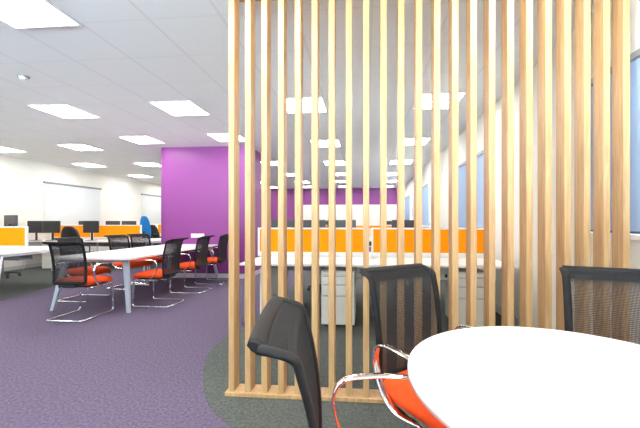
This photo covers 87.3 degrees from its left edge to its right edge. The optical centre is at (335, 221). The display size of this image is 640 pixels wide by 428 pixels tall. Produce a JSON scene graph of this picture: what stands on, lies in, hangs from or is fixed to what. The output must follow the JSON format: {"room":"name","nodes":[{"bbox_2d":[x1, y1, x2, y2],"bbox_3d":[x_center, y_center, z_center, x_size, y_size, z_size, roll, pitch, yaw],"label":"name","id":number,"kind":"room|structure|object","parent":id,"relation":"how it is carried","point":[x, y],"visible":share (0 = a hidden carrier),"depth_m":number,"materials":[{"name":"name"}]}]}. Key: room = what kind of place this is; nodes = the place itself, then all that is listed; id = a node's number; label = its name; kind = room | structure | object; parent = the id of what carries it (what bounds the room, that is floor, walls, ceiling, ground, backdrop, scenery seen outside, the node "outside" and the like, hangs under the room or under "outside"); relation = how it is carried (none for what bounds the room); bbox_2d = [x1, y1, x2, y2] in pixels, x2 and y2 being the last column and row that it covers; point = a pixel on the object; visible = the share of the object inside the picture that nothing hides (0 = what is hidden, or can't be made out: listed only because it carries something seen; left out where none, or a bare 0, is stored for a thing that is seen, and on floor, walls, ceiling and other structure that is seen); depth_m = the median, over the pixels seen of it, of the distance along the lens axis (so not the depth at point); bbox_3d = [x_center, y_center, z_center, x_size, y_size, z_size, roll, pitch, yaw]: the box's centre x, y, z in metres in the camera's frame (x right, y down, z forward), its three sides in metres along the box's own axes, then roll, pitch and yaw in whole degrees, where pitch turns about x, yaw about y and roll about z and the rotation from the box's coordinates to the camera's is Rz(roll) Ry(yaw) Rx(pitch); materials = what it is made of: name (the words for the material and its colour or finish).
{"room":"open-plan office","nodes":[
{"label":"open-plan office","id":0,"kind":"room"},
{"bbox_2d":[0,155,160,266],"bbox_3d":[-8.457,-0.215,7.357,0.220,2.890,20.000,0,0,5],"label":"wall","id":1,"kind":"structure","parent":0,"point":[21,180],"depth_m":9.39,"materials":[{"name":"white paint"}]},
{"bbox_2d":[4,263,41,270],"bbox_3d":[-8.340,1.180,7.347,0.015,0.100,20.000,0,0,5],"label":"baseboard","id":2,"kind":"structure","parent":1,"relation":"attached to","point":[35,264],"depth_m":8.75,"materials":[{"name":"paint"}]},
{"bbox_2d":[43,181,101,224],"bbox_3d":[-8.052,-0.477,10.343,0.067,1.325,2.020,0,0,5],"label":"roller blind","id":3,"kind":"object","parent":1,"relation":"attached to","point":[65,203],"visible":0.85,"depth_m":10.20,"materials":[{"name":"white fabric"}]},
{"bbox_2d":[141,194,160,225],"bbox_3d":[-7.698,-0.477,14.428,0.067,1.325,2.020,0,0,5],"label":"roller blind","id":4,"kind":"object","parent":1,"relation":"attached to","point":[151,204],"visible":0.48,"depth_m":14.11,"materials":[{"name":"white fabric"}]},
{"bbox_2d":[161,146,260,273],"bbox_3d":[-2.898,-0.215,7.804,2.080,2.890,0.850,0,0,5],"label":"wall","id":5,"kind":"structure","parent":0,"point":[194,180],"depth_m":7.39,"materials":[{"name":"purple paint"}]},
{"bbox_2d":[173,269,259,278],"bbox_3d":[-2.898,1.180,7.796,2.110,0.100,0.865,0,0,5],"label":"baseboard","id":6,"kind":"structure","parent":5,"relation":"attached to","point":[178,275],"depth_m":7.37,"materials":[{"name":"paint"}]},
{"bbox_2d":[0,247,517,427],"bbox_3d":[-2.993,1.278,6.884,11.150,0.103,20.400,0,0,5],"label":"floor","id":7,"kind":"structure","parent":0,"point":[143,367],"depth_m":3.00,"materials":[{"name":"purple carpet"}]},
{"bbox_2d":[1,260,20,278],"bbox_3d":[-7.388,0.661,7.418,0.630,1.128,0.624,0,0,10],"label":"chair","id":8,"kind":"object","parent":7,"relation":"on","point":[6,273],"visible":0.17,"depth_m":7.42,"materials":[{"name":"black plastic"}]},
{"bbox_2d":[0,246,79,275],"bbox_3d":[-6.763,0.859,6.056,3.276,0.739,1.660,0,0,5],"label":"desk","id":9,"kind":"object","parent":7,"relation":"on","point":[4,255],"visible":0.52,"depth_m":5.77,"materials":[{"name":"white laminate"}]},
{"bbox_2d":[4,215,17,225],"bbox_3d":[-6.389,0.177,6.571,0.440,0.624,0.170,0,0,23],"label":"computer monitor","id":10,"kind":"object","parent":9,"relation":"on","point":[9,220],"visible":0.35,"depth_m":6.54,"materials":[{"name":"black plastic"}]},
{"bbox_2d":[0,226,27,248],"bbox_3d":[-6.222,0.282,6.039,1.440,0.405,0.036,0,0,5],"label":"screen","id":11,"kind":"object","parent":9,"relation":"on","point":[11,237],"visible":0.93,"depth_m":5.98,"materials":[{"name":"orange fabric"}]},
{"bbox_2d":[0,255,31,260],"bbox_3d":[-6.763,0.620,6.056,2.520,0.100,0.240,0,0,5],"label":"cable tray","id":12,"kind":"object","parent":9,"relation":"on","point":[17,258],"depth_m":5.85,"materials":[{"name":"grey metal"}]},
{"bbox_2d":[0,250,43,254],"bbox_3d":[-5.983,0.503,5.557,1.636,0.027,0.800,0,0,5],"label":"countertop","id":13,"kind":"structure","parent":9,"relation":"on","point":[2,252],"depth_m":5.57,"materials":[{"name":"white laminate"}]},
{"bbox_2d":[0,246,79,250],"bbox_3d":[-5.909,0.503,6.413,1.636,0.027,0.800,0,0,5],"label":"countertop","id":14,"kind":"structure","parent":9,"relation":"on","point":[29,247],"depth_m":6.19,"materials":[{"name":"white laminate"}]},
{"bbox_2d":[42,244,75,268],"bbox_3d":[-7.359,0.899,8.907,0.420,0.654,0.562,0,0,5],"label":"drawer pedestal","id":15,"kind":"object","parent":7,"relation":"on","point":[46,261],"visible":0.31,"depth_m":8.64,"materials":[{"name":"beige metal"}]},
{"bbox_2d":[42,242,113,321],"bbox_3d":[-3.325,0.733,4.356,0.577,0.986,0.645,0,0,3],"label":"chair","id":16,"kind":"object","parent":7,"relation":"on","point":[65,281],"visible":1,"depth_m":4.18,"materials":[{"name":"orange fabric"}]},
{"bbox_2d":[61,226,94,253],"bbox_3d":[-6.135,0.661,7.976,0.630,1.128,0.624,0,0,3],"label":"chair","id":17,"kind":"object","parent":7,"relation":"on","point":[67,231],"visible":0.3,"depth_m":7.71,"materials":[{"name":"black fabric"}]},
{"bbox_2d":[53,237,111,302],"bbox_3d":[-4.036,0.736,5.348,0.645,0.986,0.577,0,0,5],"label":"chair","id":18,"kind":"object","parent":7,"relation":"on","point":[99,269],"visible":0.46,"depth_m":5.35,"materials":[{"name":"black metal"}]},
{"bbox_2d":[23,238,160,270],"bbox_3d":[-6.409,0.859,9.338,3.376,0.739,1.660,0,0,5],"label":"desk","id":19,"kind":"object","parent":7,"relation":"on","point":[98,242],"visible":0.39,"depth_m":9.03,"materials":[{"name":"white laminate"}]},
{"bbox_2d":[27,221,42,240],"bbox_3d":[-7.945,0.229,8.863,0.440,0.520,0.170,0,0,5],"label":"computer monitor","id":20,"kind":"object","parent":19,"relation":"on","point":[36,227],"visible":0.94,"depth_m":8.84,"materials":[{"name":"black plastic"}]},
{"bbox_2d":[43,221,60,240],"bbox_3d":[-7.487,0.229,8.834,0.440,0.520,0.170,0,0,-1],"label":"computer monitor","id":21,"kind":"object","parent":19,"relation":"on","point":[52,227],"visible":0.9,"depth_m":8.81,"materials":[{"name":"black plastic"}]},
{"bbox_2d":[28,239,84,241],"bbox_3d":[-7.287,0.503,8.982,1.686,0.027,0.800,0,0,5],"label":"countertop","id":22,"kind":"structure","parent":19,"relation":"on","point":[47,239],"depth_m":8.62,"materials":[{"name":"white laminate"}]},
{"bbox_2d":[54,225,90,238],"bbox_3d":[-7.472,0.282,9.460,1.240,0.405,0.036,0,0,5],"label":"screen","id":23,"kind":"object","parent":19,"relation":"on","point":[79,228],"visible":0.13,"depth_m":9.42,"materials":[{"name":"orange fabric"}]},
{"bbox_2d":[83,221,98,240],"bbox_3d":[-6.497,0.229,8.899,0.440,0.520,0.170,0,0,5],"label":"computer monitor","id":24,"kind":"object","parent":19,"relation":"on","point":[91,227],"visible":0.98,"depth_m":8.87,"materials":[{"name":"black plastic"}]},
{"bbox_2d":[106,221,119,224],"bbox_3d":[-6.530,0.229,9.795,0.440,0.520,0.170,0,0,5],"label":"computer monitor","id":25,"kind":"object","parent":19,"relation":"on","point":[107,222],"visible":0.2,"depth_m":9.79,"materials":[{"name":"black plastic"}]},
{"bbox_2d":[93,225,141,239],"bbox_3d":[-6.102,0.282,9.341,1.430,0.405,0.036,0,0,5],"label":"screen","id":26,"kind":"object","parent":19,"relation":"on","point":[103,229],"visible":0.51,"depth_m":9.33,"materials":[{"name":"orange fabric"}]},
{"bbox_2d":[84,243,152,246],"bbox_3d":[-6.409,0.620,9.338,2.620,0.100,0.240,0,0,5],"label":"cable tray","id":27,"kind":"object","parent":19,"relation":"on","point":[99,244],"depth_m":9.22,"materials":[{"name":"grey metal"}]},
{"bbox_2d":[84,240,160,242],"bbox_3d":[-5.604,0.503,8.836,1.686,0.027,0.800,0,0,5],"label":"countertop","id":28,"kind":"structure","parent":19,"relation":"on","point":[94,240],"depth_m":8.67,"materials":[{"name":"white laminate"}]},
{"bbox_2d":[122,221,135,224],"bbox_3d":[-6.032,0.229,9.752,0.440,0.520,0.170,0,0,5],"label":"computer monitor","id":29,"kind":"object","parent":19,"relation":"on","point":[123,222],"visible":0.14,"depth_m":9.74,"materials":[{"name":"black plastic"}]},
{"bbox_2d":[107,238,160,239],"bbox_3d":[-5.530,0.503,9.693,1.686,0.027,0.800,0,0,5],"label":"countertop","id":30,"kind":"structure","parent":19,"relation":"on","point":[143,238],"depth_m":9.38,"materials":[{"name":"white laminate"}]},
{"bbox_2d":[104,234,150,289],"bbox_3d":[-3.904,0.736,6.285,0.645,0.986,0.577,0,0,13],"label":"chair","id":31,"kind":"object","parent":7,"relation":"on","point":[117,265],"visible":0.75,"depth_m":6.24,"materials":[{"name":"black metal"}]},
{"bbox_2d":[50,244,218,312],"bbox_3d":[-3.258,0.857,5.963,1.200,0.740,2.840,0,0,5],"label":"meeting table","id":32,"kind":"object","parent":7,"relation":"on","point":[120,255],"visible":0.62,"depth_m":4.73,"materials":[{"name":"white laminate"}]},
{"bbox_2d":[127,233,167,283],"bbox_3d":[-3.871,0.736,6.888,0.645,0.986,0.577,0,0,20],"label":"chair","id":33,"kind":"object","parent":7,"relation":"on","point":[143,235],"visible":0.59,"depth_m":6.87,"materials":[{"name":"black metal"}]},
{"bbox_2d":[140,216,159,256],"bbox_3d":[-6.016,0.520,10.857,0.504,1.410,0.624,0,0,11],"label":"chair","id":34,"kind":"object","parent":7,"relation":"on","point":[144,221],"visible":0.34,"depth_m":10.60,"materials":[{"name":"blue fabric"}]},
{"bbox_2d":[150,225,160,255],"bbox_3d":[-6.084,0.661,11.465,0.630,1.128,0.624,0,0,15],"label":"chair","id":35,"kind":"object","parent":7,"relation":"on","point":[154,229],"visible":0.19,"depth_m":11.20,"materials":[{"name":"black fabric"}]},
{"bbox_2d":[132,238,187,307],"bbox_3d":[-2.633,0.736,5.046,0.645,0.986,0.577,0,0,5],"label":"chair","id":36,"kind":"object","parent":7,"relation":"on","point":[153,275],"visible":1,"depth_m":4.91,"materials":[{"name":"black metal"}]},
{"bbox_2d":[169,235,214,293],"bbox_3d":[-2.562,0.736,5.983,0.645,0.986,0.577,0,0,5],"label":"chair","id":37,"kind":"object","parent":7,"relation":"on","point":[201,262],"visible":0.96,"depth_m":5.87,"materials":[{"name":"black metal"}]},
{"bbox_2d":[195,234,228,284],"bbox_3d":[-2.470,0.736,6.809,0.645,0.986,0.577,0,0,4],"label":"chair","id":38,"kind":"object","parent":7,"relation":"on","point":[222,247],"visible":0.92,"depth_m":6.68,"materials":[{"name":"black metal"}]},
{"bbox_2d":[260,266,287,313],"bbox_3d":[-0.841,0.899,4.660,0.150,0.655,0.940,0,0,5],"label":"cupboard","id":39,"kind":"object","parent":7,"relation":"on","point":[274,269],"visible":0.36,"depth_m":4.33,"materials":[{"name":"white laminate"}]},
{"bbox_2d":[307,227,326,293],"bbox_3d":[-0.203,0.661,5.993,0.630,1.128,0.624,0,0,15],"label":"chair","id":40,"kind":"object","parent":7,"relation":"on","point":[308,288],"visible":0.06,"depth_m":5.96,"materials":[{"name":"black plastic"}]},
{"bbox_2d":[247,295,408,427],"bbox_3d":[0.119,0.733,0.908,0.645,0.986,0.577,0,0,-4],"label":"chair","id":41,"kind":"object","parent":7,"relation":"on","point":[282,331],"visible":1,"depth_m":0.90,"materials":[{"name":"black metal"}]},
{"bbox_2d":[321,266,355,325],"bbox_3d":[0.046,0.899,4.181,0.390,0.654,0.562,0,0,5],"label":"drawer pedestal","id":42,"kind":"object","parent":7,"relation":"on","point":[340,271],"visible":0.74,"depth_m":3.90,"materials":[{"name":"beige metal"}]},
{"bbox_2d":[239,252,518,326],"bbox_3d":[0.510,0.859,4.673,3.186,0.739,1.660,0,0,5],"label":"desk","id":43,"kind":"object","parent":7,"relation":"on","point":[307,260],"visible":0.41,"depth_m":4.16,"materials":[{"name":"white laminate"}]},
{"bbox_2d":[271,220,294,227],"bbox_3d":[-0.790,0.229,5.243,0.440,0.520,0.170,0,0,-1],"label":"computer monitor","id":44,"kind":"object","parent":43,"relation":"on","point":[274,223],"visible":0.09,"depth_m":5.24,"materials":[{"name":"black plastic"}]},
{"bbox_2d":[239,256,373,266],"bbox_3d":[-0.322,0.503,4.314,1.591,0.027,0.800,0,0,5],"label":"countertop","id":45,"kind":"structure","parent":43,"relation":"on","point":[307,261],"depth_m":4.16,"materials":[{"name":"white laminate"}]},
{"bbox_2d":[258,228,362,256],"bbox_3d":[-0.329,0.282,4.746,1.585,0.405,0.036,0,0,5],"label":"screen","id":46,"kind":"object","parent":43,"relation":"on","point":[357,233],"visible":0.41,"depth_m":4.72,"materials":[{"name":"orange fabric"}]},
{"bbox_2d":[369,228,370,245],"bbox_3d":[0.472,0.210,4.642,0.036,0.240,0.024,0,0,5],"label":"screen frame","id":47,"kind":"object","parent":46,"relation":"attached to","point":[369,228],"visible":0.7,"depth_m":4.63,"materials":[{"name":"white plastic"}]},
{"bbox_2d":[303,220,325,227],"bbox_3d":[-0.378,0.229,5.147,0.440,0.520,0.170,0,0,5],"label":"computer monitor","id":48,"kind":"object","parent":43,"relation":"on","point":[306,223],"visible":0.09,"depth_m":5.14,"materials":[{"name":"black plastic"}]},
{"bbox_2d":[277,252,370,256],"bbox_3d":[-0.247,0.503,5.171,1.591,0.027,0.800,0,0,5],"label":"countertop","id":49,"kind":"structure","parent":43,"relation":"on","point":[369,252],"depth_m":4.79,"materials":[{"name":"white laminate"}]},
{"bbox_2d":[287,266,369,270],"bbox_3d":[0.510,0.620,4.673,2.430,0.100,0.240,0,0,5],"label":"cable tray","id":50,"kind":"object","parent":43,"relation":"on","point":[321,268],"depth_m":4.63,"materials":[{"name":"grey metal"}]},
{"bbox_2d":[327,220,355,227],"bbox_3d":[0.084,0.229,5.147,0.440,0.520,0.170,0,0,9],"label":"computer monitor","id":51,"kind":"object","parent":43,"relation":"on","point":[339,223],"visible":0.12,"depth_m":5.14,"materials":[{"name":"black plastic"}]},
{"bbox_2d":[357,267,362,278],"bbox_3d":[0.325,0.620,4.271,0.120,0.200,0.053,0,0,5],"label":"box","id":52,"kind":"object","parent":43,"relation":"attached to","point":[359,276],"visible":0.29,"depth_m":4.25,"materials":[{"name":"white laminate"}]},
{"bbox_2d":[372,257,430,257],"bbox_3d":[1.342,0.503,5.033,1.591,0.027,0.800,0,0,5],"label":"countertop","id":53,"kind":"structure","parent":43,"relation":"on","point":[372,257],"depth_m":4.66,"materials":[{"name":"white laminate"}]},
{"bbox_2d":[392,220,413,227],"bbox_3d":[1.059,0.229,5.043,0.440,0.520,0.170,0,0,-2],"label":"computer monitor","id":54,"kind":"object","parent":43,"relation":"on","point":[407,223],"visible":0.04,"depth_m":5.04,"materials":[{"name":"black plastic"}]},
{"bbox_2d":[371,228,483,257],"bbox_3d":[1.272,0.282,4.607,1.570,0.405,0.036,0,0,5],"label":"screen","id":55,"kind":"object","parent":43,"relation":"on","point":[375,232],"visible":0.59,"depth_m":4.60,"materials":[{"name":"orange fabric"}]},
{"bbox_2d":[440,268,447,279],"bbox_3d":[1.351,0.620,4.183,0.120,0.200,0.053,0,0,5],"label":"box","id":56,"kind":"object","parent":43,"relation":"attached to","point":[443,271],"visible":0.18,"depth_m":4.16,"materials":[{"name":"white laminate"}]},
{"bbox_2d":[373,257,518,268],"bbox_3d":[1.267,0.503,4.176,1.591,0.027,0.800,0,0,5],"label":"countertop","id":57,"kind":"structure","parent":43,"relation":"on","point":[390,261],"depth_m":4.05,"materials":[{"name":"white laminate"}]},
{"bbox_2d":[359,263,474,427],"bbox_3d":[0.469,0.733,1.576,0.577,0.986,0.645,0,0,-31],"label":"chair","id":58,"kind":"object","parent":7,"relation":"on","point":[401,393],"visible":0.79,"depth_m":1.69,"materials":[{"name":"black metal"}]},
{"bbox_2d":[225,0,629,403],"bbox_3d":[0.572,-0.216,2.306,2.708,2.884,0.137,0,0,5],"label":"slatted screen","id":59,"kind":"object","parent":7,"relation":"on","point":[582,8],"visible":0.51,"depth_m":2.25,"materials":[{"name":"brown wood"}]},
{"bbox_2d":[445,268,483,328],"bbox_3d":[1.570,0.899,4.049,0.360,0.654,0.562,0,0,5],"label":"drawer pedestal","id":60,"kind":"object","parent":7,"relation":"on","point":[461,271],"visible":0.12,"depth_m":3.78,"materials":[{"name":"beige metal"}]},
{"bbox_2d":[408,326,639,427],"bbox_3d":[0.770,0.859,1.037,1.072,0.737,1.072,0,0,5],"label":"round table","id":61,"kind":"object","parent":7,"relation":"on","point":[491,376],"visible":1,"depth_m":1.06,"materials":[{"name":"white laminate"}]},
{"bbox_2d":[559,265,639,344],"bbox_3d":[1.309,0.733,1.477,0.577,0.986,0.645,0,0,26],"label":"chair","id":62,"kind":"object","parent":7,"relation":"on","point":[583,273],"visible":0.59,"depth_m":1.69,"materials":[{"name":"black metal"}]},
{"bbox_3d":[-6.067,0.859,12.701,3.476,0.739,1.660,0,0,5],"label":"desk","id":63,"kind":"object","parent":7,"relation":"on","visible":0},
{"bbox_2d":[157,224,160,234],"bbox_3d":[-6.075,0.282,12.731,1.500,0.405,0.036,0,0,5],"label":"screen","id":64,"kind":"object","parent":63,"relation":"on","point":[158,225],"visible":0.21,"depth_m":12.77,"materials":[{"name":"orange fabric"}]},
{"bbox_3d":[0.872,0.859,9.490,3.096,0.739,1.660,0,0,5],"label":"desk","id":65,"kind":"object","parent":7,"relation":"on","visible":0},
{"bbox_2d":[369,225,422,227],"bbox_3d":[1.654,0.282,9.422,1.530,0.405,0.036,0,0,5],"label":"screen","id":66,"kind":"object","parent":65,"relation":"on","point":[370,226],"visible":0.1,"depth_m":9.45,"materials":[{"name":"orange fabric"}]},
{"bbox_2d":[0,0,592,188],"bbox_3d":[-2.993,-1.710,6.884,11.150,0.100,20.400,0,0,5],"label":"ceiling","id":67,"kind":"structure","parent":0,"point":[124,56],"depth_m":3.93,"materials":[{"name":"tile"}]},
{"bbox_2d":[0,146,25,152],"bbox_3d":[-7.610,-1.653,7.635,0.600,0.011,0.600,0,0,5],"label":"recessed light","id":68,"kind":"object","parent":67,"relation":"in","point":[2,149],"visible":1,"depth_m":7.74,"materials":[{"name":"white plastic"}]},
{"bbox_2d":[0,147,22,151],"bbox_3d":[-7.610,-1.655,7.635,0.566,0.007,0.566,0,0,5],"label":"diffuser","id":69,"kind":"object","parent":68,"relation":"attached to","point":[2,149],"depth_m":7.74,"materials":[{"name":"white plastic"}]},
{"bbox_2d":[17,74,29,80],"bbox_3d":[-3.555,-1.637,3.811,0.110,0.044,0.110,0,0,5],"label":"smoke detector","id":70,"kind":"object","parent":67,"relation":"attached to","point":[22,77],"visible":1,"depth_m":3.79,"materials":[{"name":"grey plastic"}]},
{"bbox_2d":[0,0,81,28],"bbox_3d":[-2.460,-1.653,2.542,0.600,0.011,0.600,0,0,5],"label":"recessed light","id":71,"kind":"object","parent":67,"relation":"in","point":[19,14],"visible":1,"depth_m":2.68,"materials":[{"name":"white plastic"}]},
{"bbox_2d":[28,104,99,118],"bbox_3d":[-4.051,-1.653,5.028,0.600,0.011,0.600,0,0,5],"label":"recessed light","id":72,"kind":"object","parent":67,"relation":"in","point":[66,111],"visible":1,"depth_m":5.01,"materials":[{"name":"white plastic"}]},
{"bbox_2d":[57,144,102,150],"bbox_3d":[-5.650,-1.653,7.435,0.600,0.011,0.600,0,0,5],"label":"recessed light","id":73,"kind":"object","parent":67,"relation":"in","point":[81,147],"visible":1,"depth_m":7.42,"materials":[{"name":"white plastic"}]},
{"bbox_2d":[71,163,106,166],"bbox_3d":[-7.165,-1.653,9.754,0.600,0.011,0.600,0,0,5],"label":"recessed light","id":74,"kind":"object","parent":67,"relation":"in","point":[80,164],"visible":1,"depth_m":9.65,"materials":[{"name":"white plastic"}]},
{"bbox_2d":[76,164,104,166],"bbox_3d":[-7.165,-1.655,9.754,0.566,0.007,0.566,0,0,5],"label":"diffuser","id":75,"kind":"object","parent":74,"relation":"attached to","point":[86,165],"depth_m":9.79,"materials":[{"name":"white plastic"}]},
{"bbox_2d":[128,175,150,177],"bbox_3d":[-7.052,-1.653,12.103,0.600,0.011,0.600,0,0,5],"label":"recessed light","id":76,"kind":"object","parent":67,"relation":"in","point":[138,176],"visible":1,"depth_m":12.15,"materials":[{"name":"white plastic"}]},
{"bbox_2d":[129,175,148,176],"bbox_3d":[-7.052,-1.655,12.103,0.566,0.007,0.566,0,0,5],"label":"diffuser","id":77,"kind":"object","parent":76,"relation":"attached to","point":[129,175],"depth_m":11.90,"materials":[{"name":"white plastic"}]},
{"bbox_2d":[118,136,165,143],"bbox_3d":[-3.901,-1.653,6.762,0.600,0.011,0.600,0,0,5],"label":"recessed light","id":78,"kind":"object","parent":67,"relation":"in","point":[136,139],"visible":1,"depth_m":6.71,"materials":[{"name":"white plastic"}]},
{"bbox_2d":[134,162,160,166],"bbox_3d":[-5.358,-1.653,9.648,0.600,0.011,0.600,0,0,5],"label":"recessed light","id":79,"kind":"object","parent":67,"relation":"in","point":[147,164],"visible":0.83,"depth_m":9.62,"materials":[{"name":"white plastic"}]},
{"bbox_2d":[135,163,160,165],"bbox_3d":[-5.358,-1.655,9.648,0.566,0.007,0.566,0,0,5],"label":"diffuser","id":80,"kind":"object","parent":79,"relation":"attached to","point":[143,164],"depth_m":9.62,"materials":[{"name":"white plastic"}]},
{"bbox_2d":[149,100,210,115],"bbox_3d":[-2.256,-1.653,4.893,0.600,0.011,0.600,0,0,5],"label":"recessed light","id":81,"kind":"object","parent":67,"relation":"in","point":[175,108],"visible":1,"depth_m":4.87,"materials":[{"name":"white plastic"}]},
{"bbox_2d":[207,133,244,141],"bbox_3d":[-2.112,-1.653,6.557,0.600,0.011,0.600,0,0,5],"label":"recessed light","id":82,"kind":"object","parent":67,"relation":"in","point":[221,137],"visible":0.59,"depth_m":6.53,"materials":[{"name":"white plastic"}]},
{"bbox_2d":[287,97,327,112],"bbox_3d":[-0.451,-1.653,4.757,0.600,0.011,0.600,0,0,5],"label":"recessed light","id":83,"kind":"object","parent":67,"relation":"in","point":[307,101],"visible":0.69,"depth_m":4.75,"materials":[{"name":"white plastic"}]},
{"bbox_2d":[310,140,340,146],"bbox_3d":[-0.211,-1.653,7.065,0.600,0.011,0.600,0,0,5],"label":"recessed light","id":84,"kind":"object","parent":67,"relation":"in","point":[322,143],"visible":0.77,"depth_m":7.04,"materials":[{"name":"white plastic"}]},
{"bbox_2d":[323,161,345,164],"bbox_3d":[-0.030,-1.653,9.388,0.600,0.011,0.600,0,0,5],"label":"recessed light","id":85,"kind":"object","parent":67,"relation":"in","point":[325,162],"visible":0.73,"depth_m":9.31,"materials":[{"name":"white plastic"}]},
{"bbox_2d":[389,160,412,163],"bbox_3d":[1.794,-1.653,9.250,0.600,0.011,0.600,0,0,5],"label":"recessed light","id":86,"kind":"object","parent":67,"relation":"in","point":[391,161],"visible":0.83,"depth_m":9.14,"materials":[{"name":"white plastic"}]},
{"bbox_2d":[404,138,430,145],"bbox_3d":[1.592,-1.653,6.909,0.600,0.011,0.600,0,0,5],"label":"recessed light","id":87,"kind":"object","parent":67,"relation":"in","point":[407,141],"visible":0.51,"depth_m":6.87,"materials":[{"name":"white plastic"}]},
{"bbox_2d":[412,92,465,109],"bbox_3d":[1.392,-1.653,4.597,0.600,0.011,0.600,0,0,5],"label":"recessed light","id":88,"kind":"object","parent":67,"relation":"in","point":[426,97],"visible":0.39,"depth_m":4.53,"materials":[{"name":"white plastic"}]},
{"bbox_2d":[422,93,463,108],"bbox_3d":[1.392,-1.655,4.597,0.566,0.007,0.566,0,0,5],"label":"diffuser","id":89,"kind":"object","parent":88,"relation":"attached to","point":[426,97],"depth_m":4.55,"materials":[{"name":"white plastic"}]},
{"bbox_2d":[271,188,396,224],"bbox_3d":[-2.121,-0.215,16.946,10.750,2.890,0.200,0,0,5],"label":"wall","id":90,"kind":"structure","parent":0,"point":[357,193],"depth_m":16.64,"materials":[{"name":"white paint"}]},
{"bbox_2d":[404,0,639,342],"bbox_3d":[2.472,-0.215,6.411,0.220,2.890,20.000,0,0,5],"label":"wall","id":91,"kind":"structure","parent":0,"point":[634,4],"depth_m":3.94,"materials":[{"name":"white paint"}]},
{"bbox_2d":[405,195,410,219],"bbox_3d":[2.988,-0.486,13.979,0.052,1.167,1.681,0,0,5],"label":"window blind","id":92,"kind":"object","parent":91,"relation":"attached to","point":[408,198],"visible":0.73,"depth_m":13.64,"materials":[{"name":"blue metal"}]},
{"bbox_2d":[423,186,429,226],"bbox_3d":[2.736,-0.455,10.102,0.210,1.190,1.680,0,0,5],"label":"window","id":93,"kind":"structure","parent":91,"relation":"in","point":[429,186],"depth_m":10.07,"materials":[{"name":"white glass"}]},
{"bbox_2d":[422,184,428,224],"bbox_3d":[2.659,-0.486,10.179,0.052,1.167,1.511,0,0,5],"label":"window blind","id":94,"kind":"object","parent":93,"relation":"attached to","point":[425,189],"visible":0.63,"depth_m":9.82,"materials":[{"name":"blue fabric"}]},
{"bbox_2d":[458,150,483,227],"bbox_3d":[2.264,-0.486,5.616,0.052,1.167,1.751,0,0,5],"label":"window blind","id":95,"kind":"object","parent":91,"relation":"attached to","point":[480,156],"visible":0.38,"depth_m":5.29,"materials":[{"name":"blue fabric"}]},
{"bbox_2d":[495,304,533,327],"bbox_3d":[2.355,1.180,6.421,0.015,0.100,20.000,0,0,5],"label":"baseboard","id":96,"kind":"structure","parent":91,"relation":"attached to","point":[497,307],"depth_m":4.43,"materials":[{"name":"paint"}]},
{"bbox_2d":[591,78,592,230],"bbox_3d":[2.001,-0.520,2.583,0.052,1.171,0.011,0,0,5],"label":"window blind","id":97,"kind":"object","parent":91,"relation":"attached to","point":[592,78],"depth_m":2.62,"materials":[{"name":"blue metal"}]},
{"bbox_2d":[610,66,611,231],"bbox_3d":[1.984,-0.519,2.383,0.052,1.173,0.010,0,0,5],"label":"window blind","id":98,"kind":"object","parent":91,"relation":"attached to","point":[611,66],"depth_m":2.41,"materials":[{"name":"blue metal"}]},
{"bbox_2d":[591,232,639,240],"bbox_3d":[2.012,-0.475,1.733,0.210,1.190,2.080,0,0,5],"label":"window","id":99,"kind":"structure","parent":91,"relation":"in","point":[633,236],"depth_m":2.22,"materials":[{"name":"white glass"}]},
{"bbox_2d":[630,48,639,232],"bbox_3d":[1.966,-0.519,2.172,0.052,1.177,0.073,0,0,5],"label":"window blind","id":100,"kind":"object","parent":91,"relation":"attached to","point":[635,142],"depth_m":2.20,"materials":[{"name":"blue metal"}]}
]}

